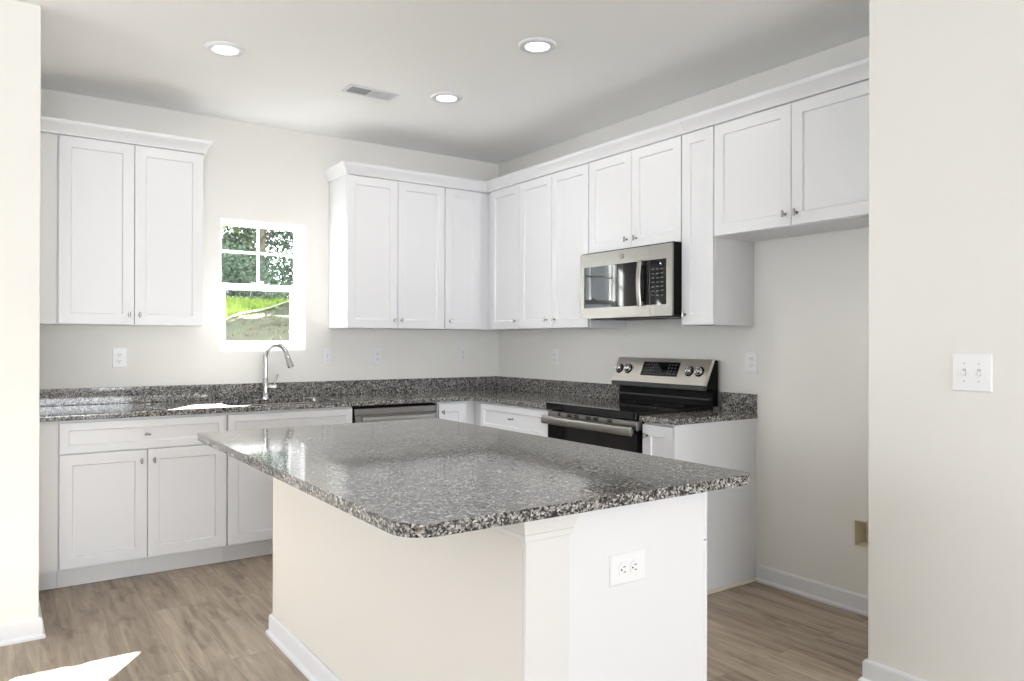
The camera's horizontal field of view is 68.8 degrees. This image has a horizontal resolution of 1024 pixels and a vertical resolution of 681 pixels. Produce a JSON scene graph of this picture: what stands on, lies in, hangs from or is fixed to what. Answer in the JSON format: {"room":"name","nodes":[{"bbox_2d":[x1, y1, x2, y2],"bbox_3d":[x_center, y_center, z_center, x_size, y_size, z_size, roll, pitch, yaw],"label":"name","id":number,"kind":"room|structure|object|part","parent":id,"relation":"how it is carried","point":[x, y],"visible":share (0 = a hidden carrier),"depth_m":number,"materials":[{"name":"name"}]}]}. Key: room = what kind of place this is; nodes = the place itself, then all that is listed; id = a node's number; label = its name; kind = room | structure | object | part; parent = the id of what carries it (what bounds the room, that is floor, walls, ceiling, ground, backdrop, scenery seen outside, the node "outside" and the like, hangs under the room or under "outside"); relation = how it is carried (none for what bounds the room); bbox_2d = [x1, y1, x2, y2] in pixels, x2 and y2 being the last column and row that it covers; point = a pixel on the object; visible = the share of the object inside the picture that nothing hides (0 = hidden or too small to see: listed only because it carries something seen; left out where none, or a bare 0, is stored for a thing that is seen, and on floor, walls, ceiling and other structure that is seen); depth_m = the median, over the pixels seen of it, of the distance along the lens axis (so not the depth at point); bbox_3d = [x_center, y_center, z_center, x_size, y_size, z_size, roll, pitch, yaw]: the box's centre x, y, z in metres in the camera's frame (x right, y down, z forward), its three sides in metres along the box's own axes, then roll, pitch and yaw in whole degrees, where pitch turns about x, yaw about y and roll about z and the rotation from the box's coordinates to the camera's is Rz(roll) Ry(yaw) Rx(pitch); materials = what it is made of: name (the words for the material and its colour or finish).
{"room":"kitchen","nodes":[
{"label":"kitchen","id":0,"kind":"room"},
{"bbox_2d":[0,0,40,622],"bbox_3d":[-4.080,-0.089,2.684,3.974,2.738,1.414,0,0,-35],"label":"wall","id":1,"kind":"structure","parent":0,"point":[20,22],"depth_m":3.19,"materials":[{"name":"white paint"}]},
{"bbox_2d":[0,602,45,646],"bbox_3d":[-3.821,1.234,2.325,3.998,0.091,0.578,0,0,-35],"label":"baseboard","id":2,"kind":"structure","parent":1,"relation":"attached to","point":[30,629],"depth_m":3.19,"materials":[{"name":"white paint"}]},
{"bbox_2d":[40,88,498,388],"bbox_3d":[-1.512,-0.018,5.232,3.300,2.858,0.160,0,0,-35],"label":"wall","id":3,"kind":"structure","parent":0,"point":[255,172],"depth_m":5.00,"materials":[{"name":"white paint"}]},
{"bbox_2d":[112,348,126,367],"bbox_3d":[-2.377,0.106,4.528,0.078,0.122,0.009,0,0,-35],"label":"wall outlet","id":4,"kind":"object","parent":3,"relation":"attached to","point":[119,355],"visible":1,"depth_m":4.53,"materials":[{"name":"white plastic"}]},
{"bbox_2d":[40,133,202,326],"bbox_3d":[-2.298,-0.606,4.370,0.871,1.033,0.357,0,0,-35],"label":"upper cabinet","id":5,"kind":"object","parent":3,"relation":"attached to","point":[130,217],"depth_m":4.25,"materials":[{"name":"white paint"}]},
{"bbox_3d":[-2.621,-0.607,4.174,0.118,1.033,0.311,0,0,-35],"label":"filler panel","id":6,"kind":"part","parent":5,"relation":"part of","materials":[{"name":"white wood"}]},
{"bbox_3d":[-2.321,-0.607,4.184,0.370,1.028,0.019,0,0,-35],"label":"door","id":7,"kind":"part","parent":5,"relation":"part of","materials":[{"name":"white paint"}]},
{"bbox_3d":[-2.015,-0.606,4.396,0.368,1.028,0.019,0,0,-35],"label":"door","id":8,"kind":"part","parent":5,"relation":"part of","materials":[{"name":"white paint"}]},
{"bbox_2d":[41,116,212,154],"bbox_3d":[-2.275,-1.161,4.378,0.915,0.075,0.371,0,0,-35],"label":"crown molding","id":9,"kind":"structure","parent":3,"relation":"attached to","point":[51,125],"depth_m":4.23,"materials":[{"name":"white paint"}]},
{"bbox_2d":[220,217,305,350],"bbox_3d":[-1.712,-0.365,5.094,0.574,0.870,0.159,0,0,-35],"label":"window","id":10,"kind":"structure","parent":3,"relation":"in","point":[297,296],"depth_m":5.17,"materials":[{"name":"white plastic"}]},
{"bbox_2d":[221,228,293,281],"bbox_3d":[-1.742,-0.577,5.135,0.494,0.387,0.011,0,0,-35],"label":"grille","id":11,"kind":"object","parent":10,"relation":"attached to","point":[258,253],"depth_m":5.13,"materials":[{"name":"white plastic"}]},
{"bbox_3d":[-1.744,-0.566,5.141,0.518,0.433,0.026,0,0,-35],"label":"sash","id":12,"kind":"part","parent":10,"relation":"part of","materials":[{"name":"white plastic"}]},
{"bbox_3d":[-1.726,-0.168,5.114,0.518,0.427,0.026,0,0,-35],"label":"sash","id":13,"kind":"part","parent":10,"relation":"part of","materials":[{"name":"white plastic"}]},
{"bbox_2d":[322,348,331,364],"bbox_3d":[-1.299,0.112,5.271,0.072,0.118,0.018,0,0,-35],"label":"light switch","id":14,"kind":"object","parent":3,"relation":"attached to","point":[326,352],"visible":1,"depth_m":5.27,"materials":[{"name":"white plastic"}]},
{"bbox_2d":[40,376,619,406],"bbox_3d":[-1.006,0.335,4.568,3.224,0.100,1.507,0,0,-35],"label":"backsplash","id":15,"kind":"structure","parent":3,"relation":"attached to","point":[138,394],"depth_m":5.09,"materials":[{"name":"stone"}]},
{"bbox_2d":[373,349,381,364],"bbox_3d":[-0.988,0.119,5.494,0.072,0.118,0.009,0,0,-35],"label":"wall outlet","id":16,"kind":"object","parent":3,"relation":"attached to","point":[377,353],"visible":1,"depth_m":5.49,"materials":[{"name":"white plastic"}]},
{"bbox_2d":[376,352,379,360],"bbox_3d":[-0.987,0.119,5.492,0.033,0.067,0.003,0,0,-35],"label":"receptacle","id":17,"kind":"object","parent":16,"relation":"attached to","point":[377,353],"depth_m":5.49,"materials":[{"name":"grey plastic"}]},
{"bbox_2d":[329,174,444,329],"bbox_3d":[-0.883,-0.600,5.354,0.755,1.033,0.357,0,0,-35],"label":"upper cabinet","id":18,"kind":"object","parent":3,"relation":"attached to","point":[387,237],"visible":1,"depth_m":5.21,"materials":[{"name":"white paint"}]},
{"bbox_3d":[-0.957,-0.602,5.132,0.372,1.028,0.019,0,0,-35],"label":"door","id":19,"kind":"part","parent":18,"relation":"part of","materials":[{"name":"white paint"}]},
{"bbox_3d":[-0.649,-0.600,5.346,0.372,1.028,0.019,0,0,-35],"label":"door","id":20,"kind":"part","parent":18,"relation":"part of","materials":[{"name":"white paint"}]},
{"bbox_2d":[323,57,868,193],"bbox_3d":[0.160,-1.155,4.149,1.176,0.075,3.526,0,0,-35],"label":"crown molding","id":21,"kind":"structure","parent":18,"relation":"attached to","point":[672,129],"depth_m":4.24,"materials":[{"name":"white paint"}]},
{"bbox_2d":[431,188,479,329],"bbox_3d":[-0.447,-0.599,5.657,0.306,1.033,0.357,0,0,-35],"label":"upper cabinet","id":22,"kind":"object","parent":3,"relation":"attached to","point":[462,207],"visible":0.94,"depth_m":5.54,"materials":[{"name":"white paint"}]},
{"bbox_2d":[479,193,506,330],"bbox_3d":[-0.159,-0.598,5.845,0.380,1.033,0.377,0,0,-35],"label":"filler panel","id":23,"kind":"object","parent":22,"relation":"attached to","point":[485,199],"visible":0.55,"depth_m":5.67,"materials":[{"name":"white paint"}]},
{"bbox_2d":[459,347,466,361],"bbox_3d":[-0.389,0.114,5.910,0.072,0.118,0.009,0,0,-35],"label":"wall outlet","id":24,"kind":"object","parent":3,"relation":"attached to","point":[462,350],"visible":1,"depth_m":5.91,"materials":[{"name":"white plastic"}]},
{"bbox_2d":[461,351,464,358],"bbox_3d":[-0.387,0.114,5.909,0.033,0.067,0.003,0,0,-35],"label":"receptacle","id":25,"kind":"object","parent":24,"relation":"attached to","point":[462,352],"depth_m":5.91,"materials":[{"name":"grey plastic"}]},
{"bbox_2d":[0,554,867,680],"bbox_3d":[0.567,1.344,-1.183,7.500,0.120,12.750,0,0,-35],"label":"floor","id":26,"kind":"structure","parent":0,"point":[208,622],"depth_m":3.29,"materials":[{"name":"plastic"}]},
{"bbox_2d":[39,421,57,590],"bbox_3d":[-2.541,0.848,4.043,0.108,0.874,0.617,0,0,-35],"label":"filler panel","id":27,"kind":"object","parent":26,"relation":"on","point":[48,437],"visible":0.47,"depth_m":3.80,"materials":[{"name":"white laminate"}]},
{"bbox_2d":[57,413,225,587],"bbox_3d":[-2.144,0.850,4.292,0.827,0.874,0.660,0,0,-35],"label":"base cabinet","id":28,"kind":"object","parent":26,"relation":"on","point":[137,495],"visible":0.93,"depth_m":4.03,"materials":[{"name":"white paint"}]},
{"bbox_3d":[-2.147,0.880,3.936,0.407,0.584,0.019,0,0,-35],"label":"door","id":29,"kind":"part","parent":28,"relation":"part of","materials":[{"name":"white paint"}]},
{"bbox_3d":[-1.977,0.504,4.054,0.819,0.157,0.019,0,0,-35],"label":"drawer","id":30,"kind":"part","parent":28,"relation":"part of","materials":[{"name":"white paint"}]},
{"bbox_3d":[-1.809,0.881,4.170,0.408,0.584,0.019,0,0,-35],"label":"door","id":31,"kind":"part","parent":28,"relation":"part of","materials":[{"name":"white paint"}]},
{"bbox_2d":[40,376,619,421],"bbox_3d":[-1.007,0.350,4.568,3.224,0.130,1.507,0,0,-35],"label":"countertop","id":32,"kind":"structure","parent":28,"relation":"on","point":[68,404],"depth_m":4.91,"materials":[{"name":"stone"}]},
{"bbox_2d":[233,402,306,405],"bbox_3d":[-1.485,0.511,4.734,0.720,0.193,0.450,0,0,-35],"label":"sink","id":33,"kind":"object","parent":32,"relation":"in","point":[293,402],"visible":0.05,"depth_m":4.93,"materials":[{"name":"silver metal"}]},
{"bbox_2d":[261,343,293,398],"bbox_3d":[-1.544,0.199,4.940,0.225,0.371,0.066,0,0,7],"label":"kitchen faucet","id":34,"kind":"object","parent":32,"relation":"on","point":[266,386],"visible":1,"depth_m":4.93,"materials":[{"name":"silver metal"}]},
{"bbox_3d":[-1.582,0.271,4.956,0.069,0.103,0.033,0,0,-12],"label":"handle","id":35,"kind":"part","parent":34,"relation":"part of","materials":[{"name":"silver metal"}]},
{"bbox_2d":[223,406,351,561],"bbox_3d":[-1.490,0.852,4.747,0.762,0.874,0.660,0,0,-35],"label":"base cabinet","id":36,"kind":"object","parent":26,"relation":"on","point":[249,490],"visible":0.17,"depth_m":4.39,"materials":[{"name":"white paint"}]},
{"bbox_3d":[-1.480,0.883,4.400,0.375,0.584,0.019,0,0,-35],"label":"door","id":37,"kind":"part","parent":36,"relation":"part of","materials":[{"name":"white paint"}]},
{"bbox_2d":[352,403,436,422],"bbox_3d":[-0.917,0.859,5.130,0.605,0.865,0.648,0,0,-35],"label":"dishwasher","id":38,"kind":"object","parent":26,"relation":"on","point":[373,413],"visible":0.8,"depth_m":4.88,"materials":[{"name":"silver metal"}]},
{"bbox_3d":[-0.739,0.504,4.880,0.510,0.028,0.034,0,0,-35],"label":"handle","id":39,"kind":"part","parent":38,"relation":"part of","materials":[{"name":"silver metal"}]},
{"bbox_2d":[431,401,465,422],"bbox_3d":[-0.578,0.856,5.381,0.225,0.874,0.660,0,0,-35],"label":"base cabinet","id":40,"kind":"object","parent":26,"relation":"on","point":[453,410],"visible":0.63,"depth_m":5.14,"materials":[{"name":"white paint"}]},
{"bbox_2d":[465,401,482,424],"bbox_3d":[-0.226,0.857,5.407,0.382,0.874,0.422,0,0,-35],"label":"filler panel","id":41,"kind":"object","parent":26,"relation":"on","point":[473,408],"visible":0.02,"depth_m":5.26,"materials":[{"name":"white laminate"}]},
{"bbox_2d":[265,477,706,680],"bbox_3d":[-0.254,0.852,2.679,0.669,0.876,1.941,0,0,-35],"label":"kitchen island","id":42,"kind":"object","parent":26,"relation":"on","point":[354,599],"visible":0.59,"depth_m":2.02,"materials":[{"name":"white paint"}]},
{"bbox_3d":[-0.467,1.243,2.531,0.153,0.091,1.941,0,0,-35],"label":"baseboard","id":43,"kind":"part","parent":42,"relation":"part of","materials":[{"name":"white paint"}]},
{"bbox_3d":[-0.505,0.851,2.513,0.020,0.876,1.879,0,0,-35],"label":"seating panel","id":44,"kind":"part","parent":42,"relation":"part of","materials":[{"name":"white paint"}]},
{"bbox_2d":[197,418,749,537],"bbox_3d":[-0.297,0.398,2.627,1.123,0.030,1.906,0,0,-35],"label":"island countertop","id":45,"kind":"structure","parent":42,"relation":"on","point":[425,477],"depth_m":2.19,"materials":[{"name":"stone"}]},
{"bbox_3d":[0.048,0.851,1.813,0.129,0.876,0.126,0,0,-35],"label":"corner post","id":46,"kind":"part","parent":42,"relation":"part of","materials":[{"name":"white paint"}]},
{"bbox_2d":[609,548,644,586],"bbox_3d":[0.299,0.586,1.926,0.122,0.080,0.009,0,0,-35],"label":"wall outlet","id":47,"kind":"object","parent":42,"relation":"attached to","point":[626,567],"visible":1,"depth_m":1.92,"materials":[{"name":"white plastic"}]},
{"bbox_2d":[619,563,626,575],"bbox_3d":[0.285,0.586,1.913,0.026,0.034,0.003,0,0,-35],"label":"receptacle","id":48,"kind":"object","parent":47,"relation":"attached to","point":[622,566],"depth_m":1.91,"materials":[{"name":"white plastic"}]},
{"bbox_2d":[630,560,637,573],"bbox_3d":[0.317,0.586,1.935,0.026,0.034,0.003,0,0,-35],"label":"receptacle","id":49,"kind":"object","parent":47,"relation":"attached to","point":[633,563],"depth_m":1.93,"materials":[{"name":"white plastic"}]},
{"bbox_3d":[0.327,0.852,1.961,0.502,0.876,0.015,0,0,-35],"label":"panel","id":50,"kind":"part","parent":42,"relation":"part of","materials":[{"name":"white paint"}]},
{"bbox_2d":[481,402,547,436],"bbox_3d":[0.250,0.857,5.003,0.660,0.874,0.782,0,0,-35],"label":"base cabinet","id":51,"kind":"object","parent":26,"relation":"on","point":[527,420],"visible":0.21,"depth_m":4.82,"materials":[{"name":"white paint"}]},
{"bbox_2d":[541,357,717,453],"bbox_3d":[0.668,0.701,4.346,0.679,1.188,0.767,0,0,-35],"label":"electric range","id":52,"kind":"object","parent":26,"relation":"on","point":[648,386],"visible":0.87,"depth_m":4.28,"materials":[{"name":"black metal"}]},
{"bbox_3d":[0.408,0.472,4.170,0.049,0.048,0.760,0,0,-35],"label":"handle","id":53,"kind":"part","parent":52,"relation":"part of","materials":[{"name":"silver metal"}]},
{"bbox_3d":[0.430,0.766,4.179,0.003,0.567,0.750,0,0,-35],"label":"door glass","id":54,"kind":"part","parent":52,"relation":"part of","materials":[{"name":"black glass"}]},
{"bbox_3d":[0.446,0.444,4.190,0.038,0.048,0.754,0,0,-35],"label":"vent trim","id":55,"kind":"part","parent":52,"relation":"part of","materials":[{"name":"silver metal"}]},
{"bbox_3d":[0.676,0.171,4.761,0.049,0.056,0.050,0,0,-35],"label":"knob","id":56,"kind":"part","parent":52,"relation":"part of","materials":[{"name":"silver metal"}]},
{"bbox_3d":[0.721,0.171,4.696,0.049,0.056,0.050,0,0,-35],"label":"knob","id":57,"kind":"part","parent":52,"relation":"part of","materials":[{"name":"silver metal"}]},
{"bbox_2d":[546,398,712,419],"bbox_3d":[0.665,0.391,4.343,0.607,0.040,0.762,0,0,-35],"label":"cooktop","id":58,"kind":"object","parent":52,"relation":"in","point":[615,408],"depth_m":4.23,"materials":[{"name":"black glass"}]},
{"bbox_3d":[0.446,0.766,4.190,0.035,0.587,0.754,0,0,-35],"label":"oven door","id":59,"kind":"part","parent":52,"relation":"part of","materials":[{"name":"black ceramic"}]},
{"bbox_3d":[0.890,0.182,4.499,0.089,0.148,0.764,0,0,-35],"label":"control panel","id":60,"kind":"part","parent":52,"relation":"part of","materials":[{"name":"silver metal"}]},
{"bbox_3d":[1.006,0.171,4.286,0.049,0.056,0.050,0,0,-35],"label":"knob","id":61,"kind":"part","parent":52,"relation":"part of","materials":[{"name":"silver metal"}]},
{"bbox_3d":[1.049,0.171,4.224,0.049,0.056,0.050,0,0,-35],"label":"knob","id":62,"kind":"part","parent":52,"relation":"part of","materials":[{"name":"silver metal"}]},
{"bbox_2d":[643,418,756,594],"bbox_3d":[0.987,0.858,3.942,0.660,0.876,0.244,0,0,-35],"label":"base cabinet","id":63,"kind":"object","parent":26,"relation":"on","point":[731,512],"visible":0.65,"depth_m":3.89,"materials":[{"name":"white paint"}]},
{"bbox_3d":[0.742,0.805,3.785,0.019,0.749,0.211,0,0,-35],"label":"door","id":64,"kind":"part","parent":63,"relation":"part of","materials":[{"name":"white paint"}]},
{"bbox_2d":[639,392,756,425],"bbox_3d":[0.991,0.354,3.951,0.647,0.130,0.240,0,0,-35],"label":"countertop","id":65,"kind":"structure","parent":63,"relation":"on","point":[733,406],"depth_m":3.98,"materials":[{"name":"stone"}]},
{"bbox_2d":[16,0,868,163],"bbox_3d":[0.529,-1.513,-1.112,7.500,0.120,12.910,0,0,-35],"label":"ceiling","id":66,"kind":"structure","parent":0,"point":[611,62],"depth_m":3.80,"materials":[{"name":"white paint"}]},
{"bbox_2d":[205,41,244,56],"bbox_3d":[-1.421,-1.442,3.707,0.188,0.012,0.188,0,0,-35],"label":"recessed light","id":67,"kind":"object","parent":66,"relation":"in","point":[221,48],"visible":1,"depth_m":3.69,"materials":[{"name":"white paint"}]},
{"bbox_2d":[341,84,399,100],"bbox_3d":[-0.823,-1.442,4.350,0.305,0.007,0.140,0,0,-35],"label":"ceiling vent","id":68,"kind":"object","parent":66,"relation":"in","point":[351,88],"visible":1,"depth_m":4.34,"materials":[{"name":"white metal"}]},
{"bbox_2d":[430,92,461,102],"bbox_3d":[-0.390,-1.438,4.435,0.188,0.012,0.188,0,0,-35],"label":"recessed light","id":69,"kind":"object","parent":66,"relation":"in","point":[441,97],"visible":1,"depth_m":4.42,"materials":[{"name":"white paint"}]},
{"bbox_2d":[518,37,556,53],"bbox_3d":[0.124,-1.438,3.654,0.188,0.012,0.188,0,0,-35],"label":"recessed light","id":70,"kind":"object","parent":66,"relation":"in","point":[535,45],"visible":1,"depth_m":3.64,"materials":[{"name":"white paint"}]},
{"bbox_2d":[498,36,868,595],"bbox_3d":[0.931,-0.012,4.739,0.150,2.858,3.760,0,0,-35],"label":"wall","id":71,"kind":"structure","parent":0,"point":[809,333],"depth_m":3.87,"materials":[{"name":"white paint"}]},
{"bbox_2d":[491,184,551,329],"bbox_3d":[0.065,-0.598,5.543,0.357,1.033,0.373,0,0,-35],"label":"upper cabinet","id":72,"kind":"object","parent":71,"relation":"attached to","point":[505,201],"visible":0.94,"depth_m":5.46,"materials":[{"name":"white paint"}]},
{"bbox_3d":[-0.048,-0.599,5.460,0.019,1.028,0.363,0,0,-35],"label":"door","id":73,"kind":"part","parent":72,"relation":"part of","materials":[{"name":"white paint"}]},
{"bbox_2d":[552,349,557,365],"bbox_3d":[0.312,0.124,5.490,0.009,0.118,0.072,0,0,-35],"label":"wall outlet","id":74,"kind":"object","parent":71,"relation":"attached to","point":[554,351],"visible":1,"depth_m":5.48,"materials":[{"name":"white plastic"}]},
{"bbox_2d":[519,163,626,329],"bbox_3d":[0.387,-0.598,5.079,0.357,1.033,0.754,0,0,-35],"label":"upper cabinet","id":75,"kind":"object","parent":71,"relation":"attached to","point":[553,208],"visible":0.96,"depth_m":4.97,"materials":[{"name":"white paint"}]},
{"bbox_3d":[0.164,-0.599,5.155,0.019,1.028,0.371,0,0,-35],"label":"door","id":76,"kind":"part","parent":75,"relation":"part of","materials":[{"name":"white paint"}]},
{"bbox_3d":[0.379,-0.599,4.846,0.019,1.028,0.374,0,0,-35],"label":"door","id":77,"kind":"part","parent":75,"relation":"part of","materials":[{"name":"white paint"}]},
{"bbox_2d":[589,136,681,252],"bbox_3d":[0.822,-0.825,4.455,0.357,0.578,0.766,0,0,-35],"label":"upper cabinet","id":78,"kind":"object","parent":71,"relation":"attached to","point":[635,196],"visible":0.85,"depth_m":4.33,"materials":[{"name":"white paint"}]},
{"bbox_3d":[0.598,-0.826,4.532,0.019,0.573,0.378,0,0,-35],"label":"door","id":79,"kind":"part","parent":78,"relation":"part of","materials":[{"name":"white paint"}]},
{"bbox_2d":[580,241,681,320],"bbox_3d":[0.791,-0.328,4.430,0.434,0.412,0.762,0,0,-35],"label":"microwave","id":80,"kind":"object","parent":78,"relation":"attached to","point":[644,282],"visible":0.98,"depth_m":4.27,"materials":[{"name":"silver metal"}]},
{"bbox_3d":[0.599,-0.331,4.398,0.012,0.392,0.594,0,0,-35],"label":"door","id":81,"kind":"part","parent":80,"relation":"part of","materials":[{"name":"silver metal"}]},
{"bbox_3d":[0.715,-0.322,4.194,0.041,0.262,0.030,0,0,-35],"label":"handle","id":82,"kind":"part","parent":80,"relation":"part of","materials":[{"name":"silver metal"}]},
{"bbox_3d":[0.794,-0.322,4.120,0.009,0.250,0.168,0,0,-35],"label":"keypad glass","id":83,"kind":"part","parent":80,"relation":"part of","materials":[{"name":"black glass"}]},
{"bbox_3d":[0.817,-0.331,4.085,0.012,0.392,0.166,0,0,-35],"label":"control panel","id":84,"kind":"part","parent":80,"relation":"part of","materials":[{"name":"silver metal"}]},
{"bbox_3d":[0.816,-0.826,4.218,0.019,0.573,0.378,0,0,-35],"label":"door","id":85,"kind":"part","parent":78,"relation":"part of","materials":[{"name":"white paint"}]},
{"bbox_2d":[681,126,753,325],"bbox_3d":[1.104,-0.598,4.048,0.357,1.033,0.222,0,0,-35],"label":"upper cabinet","id":86,"kind":"object","parent":71,"relation":"attached to","point":[718,273],"visible":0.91,"depth_m":3.96,"materials":[{"name":"white paint"}]},
{"bbox_3d":[0.989,-0.599,3.968,0.019,1.028,0.214,0,0,-35],"label":"door","id":87,"kind":"part","parent":86,"relation":"part of","materials":[{"name":"white paint"}]},
{"bbox_2d":[720,392,756,412],"bbox_3d":[1.249,0.340,4.130,0.020,0.100,0.240,0,0,-35],"label":"backsplash","id":88,"kind":"structure","parent":71,"relation":"attached to","point":[742,402],"depth_m":4.11,"materials":[{"name":"stone"}]},
{"bbox_2d":[746,351,757,373],"bbox_3d":[1.302,0.118,4.065,0.009,0.122,0.078,0,0,-35],"label":"wall outlet","id":89,"kind":"object","parent":71,"relation":"attached to","point":[751,356],"visible":1,"depth_m":4.06,"materials":[{"name":"white plastic"}]},
{"bbox_2d":[714,80,868,241],"bbox_3d":[1.429,-0.825,3.581,0.357,0.578,0.914,0,0,-35],"label":"upper cabinet","id":90,"kind":"object","parent":71,"relation":"attached to","point":[801,167],"visible":0.79,"depth_m":3.49,"materials":[{"name":"white paint"}]},
{"bbox_3d":[1.184,-0.826,3.689,0.019,0.573,0.452,0,0,-35],"label":"door","id":91,"kind":"part","parent":90,"relation":"part of","materials":[{"name":"white paint"}]},
{"bbox_3d":[1.444,-0.826,3.315,0.019,0.573,0.452,0,0,-35],"label":"door","id":92,"kind":"part","parent":90,"relation":"part of","materials":[{"name":"white paint"}]},
{"bbox_2d":[756,564,867,616],"bbox_3d":[1.604,1.251,3.612,0.024,0.091,0.999,0,0,-35],"label":"baseboard","id":93,"kind":"structure","parent":71,"relation":"attached to","point":[854,602],"depth_m":3.74,"materials":[{"name":"white paint"}]},
{"bbox_2d":[853,519,867,549],"bbox_3d":[1.717,0.921,3.550,0.095,0.130,0.148,0,0,-35],"label":"utility box","id":94,"kind":"object","parent":71,"relation":"attached to","point":[860,528],"visible":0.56,"depth_m":3.60,"materials":[{"name":"beige plastic"}]},
{"bbox_2d":[868,0,1023,680],"bbox_3d":[4.275,-0.074,-0.663,0.826,2.738,9.072,0,0,-35],"label":"wall partition","id":95,"kind":"structure","parent":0,"point":[946,466],"depth_m":2.60,"materials":[{"name":"white paint"}]},
{"bbox_2d":[858,658,926,680],"bbox_3d":[4.185,1.249,-0.711,0.680,0.091,9.096,0,0,-35],"label":"baseboard","id":96,"kind":"structure","parent":95,"relation":"attached to","point":[871,670],"depth_m":2.77,"materials":[{"name":"white paint"}]},
{"bbox_2d":[952,353,992,392],"bbox_3d":[1.547,0.108,2.519,0.018,0.130,0.126,0,0,-35],"label":"light switch","id":97,"kind":"object","parent":95,"relation":"attached to","point":[971,372],"visible":1,"depth_m":2.52,"materials":[{"name":"white plastic"}]},
{"label":"outside","id":98,"kind":"structure","parent":0,"visible":0},
{"bbox_2d":[226,303,288,340],"bbox_3d":[-2.934,0.379,12.794,13.000,2.527,13.500,0,0,-35],"label":"hillside","id":99,"kind":"structure","parent":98,"point":[274,325],"depth_m":8.66,"materials":[{"name":"soil"}]},
{"bbox_2d":[221,226,239,272],"bbox_3d":[-5.152,-2.347,13.253,1.441,3.524,1.393,0,0,6],"label":"tree","id":100,"kind":"object","parent":99,"relation":"on","point":[223,227],"visible":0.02,"depth_m":13.21,"materials":[{"name":"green plant"}]},
{"bbox_2d":[221,225,276,296],"bbox_3d":[-6.666,-3.208,15.907,3.062,5.017,3.339,0,0,17],"label":"tree","id":101,"kind":"object","parent":99,"relation":"on","point":[226,227],"visible":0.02,"depth_m":16.08,"materials":[{"name":"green plant"}]},
{"bbox_2d":[221,227,292,299],"bbox_3d":[-4.878,-1.279,12.786,3.182,1.414,2.603,0,0,-35],"label":"tree","id":102,"kind":"object","parent":99,"relation":"on","point":[226,260],"visible":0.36,"depth_m":12.66,"materials":[{"name":"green plant"}]},
{"bbox_2d":[222,226,292,294],"bbox_3d":[-5.131,-2.828,15.508,2.730,4.311,2.292,0,0,-42],"label":"tree","id":103,"kind":"object","parent":99,"relation":"on","point":[264,233],"visible":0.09,"depth_m":15.62,"materials":[{"name":"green plant"}]},
{"bbox_2d":[226,295,288,320],"bbox_3d":[-3.632,-0.378,10.377,3.743,0.903,6.089,0,0,-35],"label":"grass","id":104,"kind":"structure","parent":99,"relation":"on","point":[239,304],"depth_m":10.94,"materials":[{"name":"green plant"}]},
{"bbox_2d":[226,305,288,340],"bbox_3d":[-2.332,0.197,10.168,5.523,1.914,6.947,0,0,-35],"label":"weeds","id":105,"kind":"object","parent":99,"relation":"on","point":[287,330],"visible":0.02,"depth_m":8.66,"materials":[{"name":"plant"}]},
{"bbox_2d":[226,301,288,319],"bbox_3d":[-3.603,-0.429,11.484,0.018,0.718,7.320,0,0,-5],"label":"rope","id":106,"kind":"object","parent":99,"relation":"on","point":[286,301],"visible":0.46,"depth_m":10.05,"materials":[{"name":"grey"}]},
{"bbox_2d":[271,231,292,295],"bbox_3d":[-4.105,-2.935,16.787,3.039,4.584,3.108,0,0,-35],"label":"tree","id":107,"kind":"object","parent":99,"relation":"on","point":[288,232],"visible":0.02,"depth_m":16.81,"materials":[{"name":"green plant"}]}
]}

